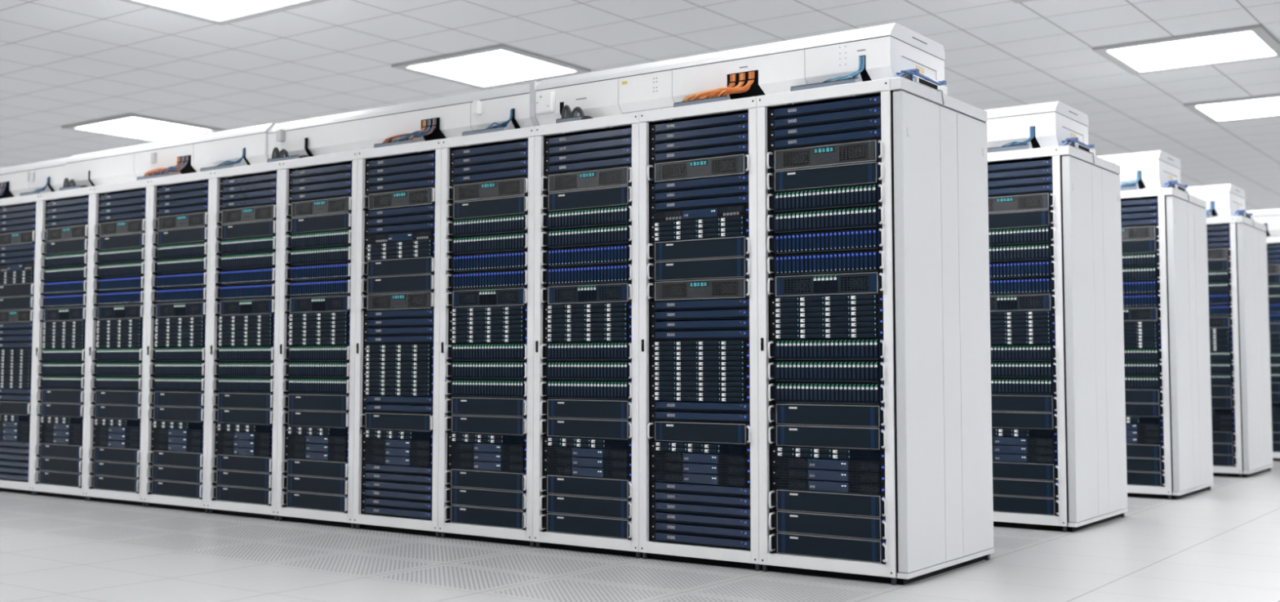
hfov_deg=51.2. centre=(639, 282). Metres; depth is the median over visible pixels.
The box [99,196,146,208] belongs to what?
switch
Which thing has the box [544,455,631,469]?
server
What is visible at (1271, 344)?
server
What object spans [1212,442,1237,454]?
server
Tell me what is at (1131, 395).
server
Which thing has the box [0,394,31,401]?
switch
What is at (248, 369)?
array
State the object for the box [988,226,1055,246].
array
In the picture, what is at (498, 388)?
array
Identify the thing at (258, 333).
server
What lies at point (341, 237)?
array
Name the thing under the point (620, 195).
server
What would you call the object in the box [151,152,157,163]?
sensor box
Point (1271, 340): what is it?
server
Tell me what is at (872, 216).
array
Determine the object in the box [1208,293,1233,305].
array
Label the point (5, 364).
server
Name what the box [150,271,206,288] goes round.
array
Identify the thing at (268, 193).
switch
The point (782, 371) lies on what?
array
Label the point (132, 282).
array
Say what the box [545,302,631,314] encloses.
server
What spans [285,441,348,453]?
server
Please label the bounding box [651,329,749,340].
switch
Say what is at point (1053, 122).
duct
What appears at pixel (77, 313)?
server
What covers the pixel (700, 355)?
server
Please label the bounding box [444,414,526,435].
server
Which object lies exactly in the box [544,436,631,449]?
server
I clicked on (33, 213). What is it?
switch
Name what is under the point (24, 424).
server
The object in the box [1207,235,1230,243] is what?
switch
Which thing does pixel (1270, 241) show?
rack
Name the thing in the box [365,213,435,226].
switch
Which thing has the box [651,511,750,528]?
switch
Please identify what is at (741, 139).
switch
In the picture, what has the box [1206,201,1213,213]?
cable bundle
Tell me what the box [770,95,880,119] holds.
switch
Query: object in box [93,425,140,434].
server
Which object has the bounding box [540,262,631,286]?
array
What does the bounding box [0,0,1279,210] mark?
ceiling
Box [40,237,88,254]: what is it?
server
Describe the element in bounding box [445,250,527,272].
array
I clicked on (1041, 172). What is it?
switch
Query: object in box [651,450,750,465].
server
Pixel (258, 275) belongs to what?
array
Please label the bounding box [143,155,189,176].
cable bundle
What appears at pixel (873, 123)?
switch
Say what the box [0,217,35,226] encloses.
switch
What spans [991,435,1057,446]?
server
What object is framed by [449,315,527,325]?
server
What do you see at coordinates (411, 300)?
server
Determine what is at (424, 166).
switch
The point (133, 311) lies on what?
server
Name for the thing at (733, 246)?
server
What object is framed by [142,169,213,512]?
rack
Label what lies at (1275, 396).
server
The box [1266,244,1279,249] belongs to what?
switch
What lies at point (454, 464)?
server
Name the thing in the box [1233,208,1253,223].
bridge
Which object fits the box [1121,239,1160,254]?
server
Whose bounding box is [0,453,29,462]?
switch
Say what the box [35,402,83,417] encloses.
server
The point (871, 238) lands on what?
array
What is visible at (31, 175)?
sensor box
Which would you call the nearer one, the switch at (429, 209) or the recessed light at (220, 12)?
the switch at (429, 209)
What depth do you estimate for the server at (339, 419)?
7.03 m
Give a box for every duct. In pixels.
[0,156,70,198]
[65,122,277,186]
[267,81,540,158]
[534,22,945,125]
[984,101,1088,148]
[1096,150,1181,189]
[1186,183,1244,217]
[1245,208,1279,237]
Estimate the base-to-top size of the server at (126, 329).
0.042 m
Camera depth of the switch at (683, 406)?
5.64 m
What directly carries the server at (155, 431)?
in the rack at (191, 504)
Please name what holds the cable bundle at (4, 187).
in the cable tray
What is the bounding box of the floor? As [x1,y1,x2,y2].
[0,460,1279,601]
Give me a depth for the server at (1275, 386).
11.63 m
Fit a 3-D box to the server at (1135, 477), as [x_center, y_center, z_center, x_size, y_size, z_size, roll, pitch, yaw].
[3.242,1.252,8.702,0.517,0.084,0.652,-3,-4,36]
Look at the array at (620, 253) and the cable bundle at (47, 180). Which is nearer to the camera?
the array at (620, 253)
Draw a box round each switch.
[0,204,35,214]
[0,210,35,221]
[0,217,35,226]
[0,223,35,233]
[0,243,35,253]
[0,249,35,259]
[0,256,35,265]
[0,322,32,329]
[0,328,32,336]
[0,335,32,342]
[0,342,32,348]
[0,387,31,395]
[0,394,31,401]
[0,440,29,448]
[0,446,29,455]
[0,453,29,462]
[0,459,29,468]
[0,466,28,475]
[0,472,28,482]
[45,196,88,208]
[45,204,88,215]
[45,210,88,222]
[45,217,88,228]
[98,204,145,216]
[98,211,145,222]
[99,189,146,202]
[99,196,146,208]
[156,196,208,209]
[156,204,208,216]
[157,182,208,195]
[157,189,208,202]
[220,173,276,186]
[220,180,276,195]
[220,188,276,202]
[220,195,276,209]
[289,171,351,186]
[289,179,351,194]
[289,187,351,202]
[290,163,351,178]
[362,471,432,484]
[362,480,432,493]
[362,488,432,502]
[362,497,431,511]
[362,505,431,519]
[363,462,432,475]
[364,308,434,319]
[364,317,434,327]
[364,326,434,336]
[364,334,433,344]
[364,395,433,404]
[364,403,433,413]
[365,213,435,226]
[365,222,435,235]
[366,152,435,168]
[366,160,435,177]
[366,169,435,186]
[366,178,435,194]
[366,204,435,218]
[451,140,528,159]
[451,149,528,167]
[451,159,528,176]
[451,168,528,185]
[545,146,631,165]
[545,155,631,174]
[546,127,631,146]
[546,137,631,156]
[651,112,748,133]
[651,122,748,143]
[651,133,748,153]
[651,142,748,163]
[651,173,748,192]
[651,184,748,202]
[651,194,748,212]
[651,297,749,311]
[651,308,749,320]
[651,319,749,331]
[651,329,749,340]
[651,400,750,413]
[651,410,750,422]
[651,480,750,497]
[651,490,750,507]
[651,501,750,518]
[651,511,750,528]
[651,520,750,539]
[651,531,751,550]
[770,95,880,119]
[770,106,880,129]
[770,117,880,140]
[770,128,881,151]
[987,159,1052,173]
[987,167,1052,181]
[987,175,1052,189]
[987,183,1053,197]
[1120,198,1158,207]
[1120,204,1158,214]
[1120,211,1158,221]
[1121,218,1158,227]
[1206,224,1230,231]
[1206,230,1230,237]
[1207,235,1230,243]
[1207,241,1230,248]
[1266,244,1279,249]
[1266,248,1279,254]
[1266,253,1279,259]
[1266,258,1279,264]
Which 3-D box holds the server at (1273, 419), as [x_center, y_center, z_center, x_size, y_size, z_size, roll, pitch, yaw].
[5.571,1.215,11.955,0.501,0.041,0.623,-3,-4,36]
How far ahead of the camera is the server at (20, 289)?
8.80 m
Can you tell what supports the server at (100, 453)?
in the rack at (92, 494)
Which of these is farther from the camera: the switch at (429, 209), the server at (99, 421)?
the server at (99, 421)
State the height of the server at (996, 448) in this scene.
0.041 m
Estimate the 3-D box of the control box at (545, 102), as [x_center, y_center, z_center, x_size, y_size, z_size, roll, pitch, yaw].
[-0.453,-0.857,6.385,0.105,0.097,0.032,-3,-4,36]
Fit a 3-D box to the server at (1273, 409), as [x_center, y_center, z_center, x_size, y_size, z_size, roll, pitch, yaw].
[5.571,1.129,11.961,0.501,0.041,0.623,-3,-4,36]
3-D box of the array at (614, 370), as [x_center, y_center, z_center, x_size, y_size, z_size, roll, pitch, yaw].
[-0.058,0.410,6.224,0.516,0.084,0.651,-3,-4,36]
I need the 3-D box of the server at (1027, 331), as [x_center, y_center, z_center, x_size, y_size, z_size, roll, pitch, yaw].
[2.079,0.274,7.160,0.501,0.042,0.629,-3,-4,36]
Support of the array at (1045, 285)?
in the rack at (1091, 437)
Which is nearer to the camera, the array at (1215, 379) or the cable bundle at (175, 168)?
the cable bundle at (175, 168)
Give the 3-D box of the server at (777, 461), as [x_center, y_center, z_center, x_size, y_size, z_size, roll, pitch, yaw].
[0.917,0.733,5.517,0.501,0.041,0.623,-3,-4,36]
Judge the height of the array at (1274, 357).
0.084 m
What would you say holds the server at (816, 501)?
in the rack at (938, 483)
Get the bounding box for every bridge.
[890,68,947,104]
[1058,137,1095,164]
[1162,180,1189,200]
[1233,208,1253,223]
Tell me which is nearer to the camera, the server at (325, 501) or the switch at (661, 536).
the switch at (661, 536)
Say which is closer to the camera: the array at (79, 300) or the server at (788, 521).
the server at (788, 521)
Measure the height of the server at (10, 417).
0.041 m
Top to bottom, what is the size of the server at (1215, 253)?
0.084 m
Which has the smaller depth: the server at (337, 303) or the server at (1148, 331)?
the server at (337, 303)
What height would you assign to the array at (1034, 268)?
0.084 m
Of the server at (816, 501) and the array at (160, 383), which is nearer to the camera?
the server at (816, 501)
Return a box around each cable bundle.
[0,182,6,195]
[34,177,48,193]
[62,177,89,187]
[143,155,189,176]
[217,148,244,165]
[271,146,309,158]
[382,118,436,142]
[485,109,512,128]
[560,105,593,119]
[682,71,754,101]
[822,56,864,82]
[1001,126,1034,146]
[1120,171,1140,186]
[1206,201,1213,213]
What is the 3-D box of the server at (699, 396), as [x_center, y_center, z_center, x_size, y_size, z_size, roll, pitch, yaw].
[0.429,0.496,5.881,0.501,0.042,0.629,-3,-4,36]
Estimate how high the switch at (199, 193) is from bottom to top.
0.041 m
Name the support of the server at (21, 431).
in the rack at (9, 486)
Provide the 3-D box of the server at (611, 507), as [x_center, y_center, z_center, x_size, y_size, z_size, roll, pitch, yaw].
[-0.058,1.011,6.186,0.517,0.084,0.652,-3,-4,36]
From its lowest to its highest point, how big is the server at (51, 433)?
0.041 m
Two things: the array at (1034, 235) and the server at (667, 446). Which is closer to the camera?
the server at (667, 446)
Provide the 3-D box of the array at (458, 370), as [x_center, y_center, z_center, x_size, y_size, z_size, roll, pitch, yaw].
[-0.545,0.432,6.574,0.516,0.084,0.651,-3,-4,36]
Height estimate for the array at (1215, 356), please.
0.084 m
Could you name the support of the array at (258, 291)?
in the rack at (217, 506)
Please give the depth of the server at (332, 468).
7.01 m
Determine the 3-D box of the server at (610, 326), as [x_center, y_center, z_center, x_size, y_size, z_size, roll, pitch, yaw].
[-0.058,0.218,6.249,0.501,0.042,0.629,-3,-4,36]
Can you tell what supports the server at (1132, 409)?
in the rack at (1182, 222)
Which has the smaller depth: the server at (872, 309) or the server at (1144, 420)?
the server at (872, 309)
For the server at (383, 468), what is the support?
in the rack at (371, 522)
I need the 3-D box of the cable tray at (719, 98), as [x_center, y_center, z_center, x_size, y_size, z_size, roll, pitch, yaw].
[0.274,-0.772,5.820,0.272,0.038,0.054,-3,-4,36]
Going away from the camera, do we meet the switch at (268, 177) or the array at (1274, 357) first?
the switch at (268, 177)
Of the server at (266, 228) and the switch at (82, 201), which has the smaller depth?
the server at (266, 228)
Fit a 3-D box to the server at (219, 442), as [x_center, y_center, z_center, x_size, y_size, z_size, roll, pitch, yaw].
[-2.003,0.905,7.615,0.501,0.041,0.623,-3,-4,36]
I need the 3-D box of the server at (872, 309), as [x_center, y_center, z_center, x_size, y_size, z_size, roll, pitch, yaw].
[0.916,0.132,5.551,0.501,0.042,0.629,-3,-4,36]
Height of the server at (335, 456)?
0.041 m
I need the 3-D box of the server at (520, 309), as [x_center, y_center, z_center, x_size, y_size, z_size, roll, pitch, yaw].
[-0.544,0.153,6.605,0.501,0.042,0.629,-3,-4,36]
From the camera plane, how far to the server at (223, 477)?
7.36 m
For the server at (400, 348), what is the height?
0.042 m
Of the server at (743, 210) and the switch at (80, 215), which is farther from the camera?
the switch at (80, 215)
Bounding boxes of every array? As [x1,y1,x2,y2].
[35,375,84,389]
[36,347,84,361]
[36,361,84,375]
[38,293,86,308]
[39,265,87,281]
[39,279,86,294]
[40,251,87,268]
[89,361,142,376]
[89,376,142,391]
[90,347,142,361]
[92,261,144,278]
[92,275,144,292]
[92,289,143,306]
[93,246,144,264]
[147,376,204,391]
[148,346,204,361]
[148,361,204,376]
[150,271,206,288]
[150,286,206,303]
[151,241,207,259]
[151,256,207,274]
[212,346,274,361]
[212,361,273,377]
[212,377,273,393]
[213,266,275,285]
[213,282,275,300]
[214,235,275,254]
[214,251,275,270]
[281,377,349,395]
[282,344,350,361]
[282,361,349,377]
[283,278,351,297]
[284,228,351,249]
[284,245,351,265]
[284,262,351,281]
[444,342,527,360]
[444,360,527,379]
[444,378,526,398]
[445,231,527,254]
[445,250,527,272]
[445,268,527,290]
[446,213,528,237]
[540,243,631,267]
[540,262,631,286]
[540,341,631,360]
[540,360,631,380]
[540,379,631,399]
[541,204,631,230]
[541,224,631,248]
[766,182,883,213]
[767,204,884,234]
[767,226,884,254]
[767,248,884,275]
[767,337,884,359]
[768,360,885,382]
[768,381,885,404]
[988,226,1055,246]
[988,242,1055,262]
[989,259,1056,279]
[989,276,1056,295]
[990,344,1057,360]
[991,361,1057,377]
[991,377,1057,395]
[1121,252,1160,267]
[1122,266,1161,280]
[1122,280,1161,294]
[1123,293,1162,308]
[1124,348,1163,361]
[1124,361,1164,375]
[1124,375,1164,389]
[1208,270,1232,282]
[1208,281,1233,293]
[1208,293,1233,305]
[1208,304,1233,316]
[1209,351,1235,362]
[1210,362,1235,373]
[1210,373,1235,385]
[1267,283,1279,293]
[1267,293,1279,303]
[1268,303,1279,313]
[1268,313,1279,323]
[1270,352,1279,362]
[1270,362,1279,372]
[1270,372,1279,382]
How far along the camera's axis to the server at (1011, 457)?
6.82 m
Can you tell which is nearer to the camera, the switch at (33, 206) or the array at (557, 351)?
the array at (557, 351)
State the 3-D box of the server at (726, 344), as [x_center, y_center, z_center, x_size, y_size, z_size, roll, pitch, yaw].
[0.429,0.282,5.894,0.501,0.042,0.629,-3,-4,36]
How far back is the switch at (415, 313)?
6.71 m
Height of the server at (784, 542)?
0.084 m
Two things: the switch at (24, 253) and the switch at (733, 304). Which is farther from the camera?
the switch at (24, 253)
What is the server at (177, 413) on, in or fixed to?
in the rack at (191, 504)
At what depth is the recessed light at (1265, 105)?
12.64 m
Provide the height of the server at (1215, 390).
0.084 m
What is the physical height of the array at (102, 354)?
0.084 m
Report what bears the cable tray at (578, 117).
on the rack at (553, 540)
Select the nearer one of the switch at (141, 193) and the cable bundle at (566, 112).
the cable bundle at (566, 112)
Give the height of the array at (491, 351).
0.084 m
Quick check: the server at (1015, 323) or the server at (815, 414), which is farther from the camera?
the server at (1015, 323)
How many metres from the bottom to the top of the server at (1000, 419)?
0.084 m
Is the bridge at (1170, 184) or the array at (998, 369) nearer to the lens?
the array at (998, 369)
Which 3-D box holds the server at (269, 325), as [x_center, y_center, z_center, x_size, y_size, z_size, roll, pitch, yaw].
[-2.005,0.261,7.653,0.501,0.042,0.629,-3,-4,36]
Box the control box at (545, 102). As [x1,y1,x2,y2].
[535,91,555,114]
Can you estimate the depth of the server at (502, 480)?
6.31 m
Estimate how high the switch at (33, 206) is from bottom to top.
0.041 m
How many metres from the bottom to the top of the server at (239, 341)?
0.042 m
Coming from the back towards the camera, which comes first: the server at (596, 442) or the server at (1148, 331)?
the server at (1148, 331)
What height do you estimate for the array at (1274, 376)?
0.084 m
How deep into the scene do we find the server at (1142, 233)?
8.48 m
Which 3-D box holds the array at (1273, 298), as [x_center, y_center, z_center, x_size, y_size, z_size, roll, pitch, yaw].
[5.569,0.163,12.004,0.516,0.084,0.651,-3,-4,36]
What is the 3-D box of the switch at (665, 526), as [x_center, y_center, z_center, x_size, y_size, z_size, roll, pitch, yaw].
[0.431,1.055,5.849,0.501,0.041,0.622,-3,-4,36]
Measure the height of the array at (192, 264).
0.084 m
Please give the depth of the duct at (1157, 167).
8.68 m
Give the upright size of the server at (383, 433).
0.041 m
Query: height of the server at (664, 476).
0.041 m
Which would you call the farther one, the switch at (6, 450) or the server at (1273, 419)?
the server at (1273, 419)
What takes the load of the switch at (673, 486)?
in the rack at (709, 555)
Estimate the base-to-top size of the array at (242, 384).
0.084 m
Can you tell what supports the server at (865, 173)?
in the rack at (938, 483)
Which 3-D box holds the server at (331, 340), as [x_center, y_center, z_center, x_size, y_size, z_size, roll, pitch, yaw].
[-1.518,0.325,7.297,0.501,0.042,0.629,-3,-4,36]
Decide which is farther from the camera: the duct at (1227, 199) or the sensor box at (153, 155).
the duct at (1227, 199)
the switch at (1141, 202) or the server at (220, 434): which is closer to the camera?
the server at (220, 434)
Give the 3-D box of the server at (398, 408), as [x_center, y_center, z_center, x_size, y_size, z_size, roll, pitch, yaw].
[-1.029,0.647,6.928,0.501,0.041,0.622,-3,-4,36]
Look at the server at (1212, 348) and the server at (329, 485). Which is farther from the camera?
the server at (1212, 348)
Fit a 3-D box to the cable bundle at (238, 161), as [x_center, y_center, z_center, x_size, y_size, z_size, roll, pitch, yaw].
[-2.375,-0.706,7.743,0.198,0.125,0.059,-3,-4,36]
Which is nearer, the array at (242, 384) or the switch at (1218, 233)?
the array at (242, 384)
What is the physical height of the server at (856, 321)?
0.042 m
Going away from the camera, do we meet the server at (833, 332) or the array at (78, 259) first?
the server at (833, 332)
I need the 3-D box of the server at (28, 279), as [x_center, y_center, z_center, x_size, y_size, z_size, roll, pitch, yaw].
[-3.951,0.004,9.075,0.501,0.042,0.629,-3,-4,36]
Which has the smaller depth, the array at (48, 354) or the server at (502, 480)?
the server at (502, 480)
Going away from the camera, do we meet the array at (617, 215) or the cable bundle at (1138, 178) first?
the array at (617, 215)
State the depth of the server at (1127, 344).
8.44 m
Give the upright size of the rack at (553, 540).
1.945 m
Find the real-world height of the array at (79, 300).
0.084 m
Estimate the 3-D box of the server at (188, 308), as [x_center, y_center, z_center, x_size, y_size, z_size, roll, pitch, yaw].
[-2.492,0.174,7.996,0.516,0.084,0.651,-3,-4,36]
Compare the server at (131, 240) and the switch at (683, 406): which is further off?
the server at (131, 240)
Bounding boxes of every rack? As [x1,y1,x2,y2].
[0,193,39,494]
[31,186,93,500]
[84,178,150,506]
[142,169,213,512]
[206,160,281,519]
[275,150,357,528]
[352,138,441,537]
[438,126,536,546]
[533,111,642,558]
[639,96,762,570]
[756,76,994,584]
[987,145,1128,531]
[1120,186,1213,499]
[1206,215,1273,477]
[1266,236,1279,461]
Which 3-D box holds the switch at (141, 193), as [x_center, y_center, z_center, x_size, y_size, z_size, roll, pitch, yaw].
[-2.976,-0.511,8.406,0.501,0.041,0.622,-3,-4,36]
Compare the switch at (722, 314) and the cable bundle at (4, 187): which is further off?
the cable bundle at (4, 187)
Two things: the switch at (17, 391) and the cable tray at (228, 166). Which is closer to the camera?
the cable tray at (228, 166)
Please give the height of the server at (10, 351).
0.042 m
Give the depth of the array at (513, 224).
6.38 m
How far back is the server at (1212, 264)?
10.07 m
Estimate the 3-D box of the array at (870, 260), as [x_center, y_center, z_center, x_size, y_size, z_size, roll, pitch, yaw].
[0.915,-0.062,5.550,0.516,0.084,0.651,-3,-4,36]
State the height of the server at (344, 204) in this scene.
0.084 m
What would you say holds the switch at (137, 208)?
in the rack at (92, 494)
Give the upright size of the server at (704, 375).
0.042 m
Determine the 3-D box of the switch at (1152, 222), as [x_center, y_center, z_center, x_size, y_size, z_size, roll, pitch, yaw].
[3.245,-0.356,8.818,0.501,0.041,0.622,-3,-4,36]
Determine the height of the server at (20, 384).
0.042 m
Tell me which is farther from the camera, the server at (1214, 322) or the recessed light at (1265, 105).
the recessed light at (1265, 105)
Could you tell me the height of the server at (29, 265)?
0.041 m
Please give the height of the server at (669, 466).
0.041 m
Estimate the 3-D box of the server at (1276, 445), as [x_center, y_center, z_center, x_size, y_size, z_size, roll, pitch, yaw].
[5.569,1.450,11.924,0.517,0.084,0.652,-3,-4,36]
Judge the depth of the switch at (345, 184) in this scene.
7.10 m
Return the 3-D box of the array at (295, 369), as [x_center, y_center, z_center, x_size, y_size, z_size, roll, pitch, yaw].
[-1.519,0.475,7.274,0.516,0.084,0.651,-3,-4,36]
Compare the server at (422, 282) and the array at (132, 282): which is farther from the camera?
the array at (132, 282)
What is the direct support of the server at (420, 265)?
in the rack at (371, 522)
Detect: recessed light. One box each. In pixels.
[61,113,225,142]
[119,0,328,25]
[391,44,591,89]
[1010,0,1035,3]
[1092,24,1279,75]
[1183,93,1279,123]
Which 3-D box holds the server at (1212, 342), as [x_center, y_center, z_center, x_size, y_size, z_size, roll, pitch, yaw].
[4.406,0.472,10.382,0.501,0.042,0.629,-3,-4,36]
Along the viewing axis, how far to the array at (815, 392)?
5.28 m
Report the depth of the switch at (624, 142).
6.05 m
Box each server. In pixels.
[0,230,35,246]
[0,262,34,271]
[0,269,34,278]
[0,275,34,284]
[0,282,34,297]
[0,296,33,310]
[0,309,33,323]
[0,348,31,355]
[0,355,31,361]
[0,361,31,368]
[0,368,31,374]
[0,374,31,382]
[0,381,31,388]
[0,400,31,415]
[0,413,30,422]
[0,420,30,428]
[0,426,30,435]
[0,433,29,441]
[33,469,81,487]
[34,442,82,459]
[34,456,82,473]
[35,388,84,403]
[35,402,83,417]
[38,306,85,321]
[40,224,88,241]
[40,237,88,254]
[40,415,83,424]
[40,422,83,431]
[40,429,83,438]
[40,435,82,444]
[42,320,85,328]
[42,327,85,334]
[42,333,85,342]
[42,341,84,348]
[87,460,139,478]
[87,474,139,493]
[88,404,141,419]
[88,445,140,463]
[89,390,141,404]
[91,304,143,319]
[93,217,145,236]
[93,232,145,250]
[93,417,140,426]
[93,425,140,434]
[93,431,140,441]
[93,439,140,448]
[95,333,142,340]
[95,340,142,347]
[96,318,142,326]
[96,325,142,333]
[146,449,203,468]
[146,464,202,483]
[146,479,202,498]
[147,391,204,407]
[147,405,204,422]
[150,301,205,317]
[151,211,208,231]
[151,226,207,245]
[151,420,204,429]
[151,427,203,437]
[151,435,203,444]
[151,442,203,452]
[154,316,205,324]
[154,324,205,332]
[154,331,205,339]
[154,338,205,346]
[209,469,271,489]
[209,484,271,505]
[210,453,271,473]
[211,392,273,408]
[211,407,272,425]
[213,297,275,315]
[214,219,275,239]
[215,204,276,224]
[215,431,272,440]
[215,438,272,448]
[215,445,272,457]
[216,422,272,432]
[217,314,274,323]
[217,321,274,330]
[217,329,274,338]
[217,337,274,346]
[280,457,348,479]
[280,474,347,495]
[280,490,347,512]
[281,393,349,411]
[281,409,348,428]
[283,294,350,313]
[284,195,351,217]
[284,212,351,234]
[285,426,348,436]
[285,433,348,444]
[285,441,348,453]
[285,449,348,461]
[287,328,350,337]
[287,336,350,345]
[288,311,350,321]
[288,320,350,328]
[358,412,433,431]
[360,256,434,277]
[360,273,434,293]
[360,291,434,311]
[361,186,435,210]
[363,428,432,439]
[363,437,432,448]
[363,445,432,457]
[363,454,432,466]
[364,343,433,352]
[364,352,433,360]
[364,361,433,369]
[364,369,433,378]
[364,377,433,386]
[364,386,433,395]
[365,230,435,244]
[365,239,435,252]
[365,247,434,260]
[443,504,526,529]
[444,396,526,417]
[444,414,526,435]
[444,468,526,492]
[444,486,526,511]
[445,287,527,307]
[446,177,528,202]
[446,195,528,219]
[448,432,526,444]
[448,441,526,453]
[448,450,526,463]
[448,459,526,472]
[449,305,527,316]
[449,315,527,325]
[449,324,527,334]
[449,333,527,343]
[539,417,631,439]
[539,474,631,499]
[539,493,631,519]
[539,511,631,539]
[540,282,631,304]
[540,398,631,420]
[541,165,631,193]
[541,185,631,211]
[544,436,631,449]
[544,445,631,459]
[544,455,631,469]
[544,464,631,479]
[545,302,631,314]
[545,311,631,323]
[545,321,631,332]
[545,331,631,342]
[647,153,749,182]
[647,235,750,261]
[647,256,750,281]
[647,277,750,301]
[647,420,751,444]
[651,204,748,222]
[651,215,749,231]
[651,225,749,241]
[651,339,749,351]
[651,350,749,360]
[651,360,749,370]
[651,370,750,381]
[651,380,750,391]
[651,391,750,402]
[651,440,750,454]
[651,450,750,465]
[651,460,750,475]
[651,471,750,486]
[766,139,883,171]
[766,160,883,192]
[767,271,884,297]
[768,403,885,427]
[768,424,886,450]
[768,488,887,518]
[768,510,887,541]
[768,531,887,564]
[771,293,883,307]
[771,304,883,318]
[771,315,883,328]
[771,326,883,339]
[772,445,884,461]
[772,456,884,472]
[772,466,884,483]
[772,477,884,494]
[987,192,1054,213]
[988,208,1054,230]
[989,293,1056,311]
[990,310,1055,319]
[990,319,1055,328]
[990,327,1055,336]
[990,335,1055,345]
[991,394,1058,412]
[991,410,1058,429]
[991,426,1057,437]
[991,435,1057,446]
[991,444,1057,455]
[992,452,1057,463]
[992,461,1059,481]
[992,477,1060,498]
[992,493,1060,515]
[1121,225,1160,240]
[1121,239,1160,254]
[1123,306,1162,321]
[1123,320,1160,328]
[1123,327,1161,334]
[1124,334,1161,341]
[1124,341,1161,348]
[1124,388,1164,403]
[1124,402,1164,417]
[1125,415,1163,423]
[1125,422,1163,431]
[1125,429,1164,437]
[1125,436,1164,444]
[1126,443,1165,458]
[1126,457,1166,472]
[1126,470,1166,486]
[1207,247,1231,260]
[1207,258,1232,271]
[1208,315,1234,328]
[1208,328,1232,333]
[1209,333,1232,339]
[1209,339,1233,345]
[1209,345,1233,351]
[1210,384,1235,396]
[1211,396,1235,408]
[1211,408,1235,413]
[1211,413,1235,419]
[1211,419,1235,426]
[1212,425,1235,431]
[1212,431,1237,443]
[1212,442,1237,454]
[1212,453,1237,466]
[1266,263,1279,274]
[1267,273,1279,284]
[1269,323,1279,333]
[1269,333,1279,337]
[1269,337,1279,342]
[1269,342,1279,347]
[1269,347,1279,352]
[1271,382,1279,391]
[1271,391,1279,401]
[1271,401,1279,407]
[1271,407,1279,412]
[1271,412,1279,417]
[1271,417,1279,422]
[1271,422,1279,431]
[1271,431,1279,441]
[1272,441,1279,451]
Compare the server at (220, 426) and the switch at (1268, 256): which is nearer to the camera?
the server at (220, 426)
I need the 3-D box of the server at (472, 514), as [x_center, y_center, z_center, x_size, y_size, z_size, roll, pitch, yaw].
[-0.545,1.119,6.531,0.517,0.084,0.652,-3,-4,36]
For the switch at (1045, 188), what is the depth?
6.91 m
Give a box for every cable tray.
[19,191,39,195]
[59,185,79,191]
[137,173,168,180]
[200,164,233,171]
[266,155,299,162]
[373,138,412,147]
[462,126,503,136]
[555,115,582,123]
[673,95,726,106]
[790,77,855,91]
[987,143,1028,152]
[1120,185,1137,191]
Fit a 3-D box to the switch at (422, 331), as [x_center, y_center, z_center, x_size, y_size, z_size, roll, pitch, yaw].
[-1.029,0.261,6.952,0.501,0.041,0.622,-3,-4,36]
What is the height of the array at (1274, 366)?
0.084 m
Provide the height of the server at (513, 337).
0.042 m
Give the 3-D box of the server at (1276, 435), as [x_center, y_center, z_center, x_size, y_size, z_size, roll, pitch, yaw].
[5.569,1.365,11.930,0.517,0.084,0.652,-3,-4,36]
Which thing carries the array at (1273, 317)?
in the rack at (1270, 241)
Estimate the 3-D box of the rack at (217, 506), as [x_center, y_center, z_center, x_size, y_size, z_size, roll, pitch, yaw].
[-1.939,0.341,7.755,0.598,1.945,0.894,-3,-4,36]
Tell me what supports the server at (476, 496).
in the rack at (512, 535)
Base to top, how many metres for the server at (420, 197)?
0.084 m
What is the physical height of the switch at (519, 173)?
0.041 m
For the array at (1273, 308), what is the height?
0.084 m
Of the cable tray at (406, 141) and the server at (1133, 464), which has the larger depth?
the server at (1133, 464)
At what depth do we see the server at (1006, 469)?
6.82 m
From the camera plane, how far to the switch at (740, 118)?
5.70 m
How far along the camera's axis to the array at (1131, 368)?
8.43 m
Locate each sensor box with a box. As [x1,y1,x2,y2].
[27,171,35,182]
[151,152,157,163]
[275,128,284,142]
[472,100,482,115]
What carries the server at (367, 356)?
in the rack at (371, 522)
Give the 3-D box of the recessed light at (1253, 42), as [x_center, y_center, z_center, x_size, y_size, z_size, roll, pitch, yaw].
[4.277,-1.784,10.358,1.198,0.021,1.095,-3,-4,36]
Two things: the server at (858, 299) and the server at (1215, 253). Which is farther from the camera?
the server at (1215, 253)
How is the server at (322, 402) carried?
in the rack at (322, 517)
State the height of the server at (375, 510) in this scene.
0.041 m
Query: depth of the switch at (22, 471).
8.71 m
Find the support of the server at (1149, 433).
in the rack at (1182, 222)
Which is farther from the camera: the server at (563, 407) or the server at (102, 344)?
the server at (102, 344)
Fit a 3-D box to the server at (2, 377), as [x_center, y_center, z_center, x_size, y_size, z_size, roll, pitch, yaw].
[-3.951,0.647,9.035,0.501,0.042,0.629,-3,-4,36]
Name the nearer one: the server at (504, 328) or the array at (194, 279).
the server at (504, 328)
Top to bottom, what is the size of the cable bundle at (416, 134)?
0.071 m
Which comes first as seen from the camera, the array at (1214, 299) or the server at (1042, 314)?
the server at (1042, 314)
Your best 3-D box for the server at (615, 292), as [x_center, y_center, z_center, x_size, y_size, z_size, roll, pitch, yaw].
[-0.058,0.067,6.245,0.516,0.084,0.651,-3,-4,36]
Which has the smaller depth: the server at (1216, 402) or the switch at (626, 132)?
the switch at (626, 132)
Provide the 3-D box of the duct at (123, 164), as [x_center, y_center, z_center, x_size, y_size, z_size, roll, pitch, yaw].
[-2.799,-0.730,8.428,2.038,0.275,0.553,-3,-4,36]
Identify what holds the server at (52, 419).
in the rack at (42, 489)
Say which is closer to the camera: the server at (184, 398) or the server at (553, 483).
the server at (553, 483)

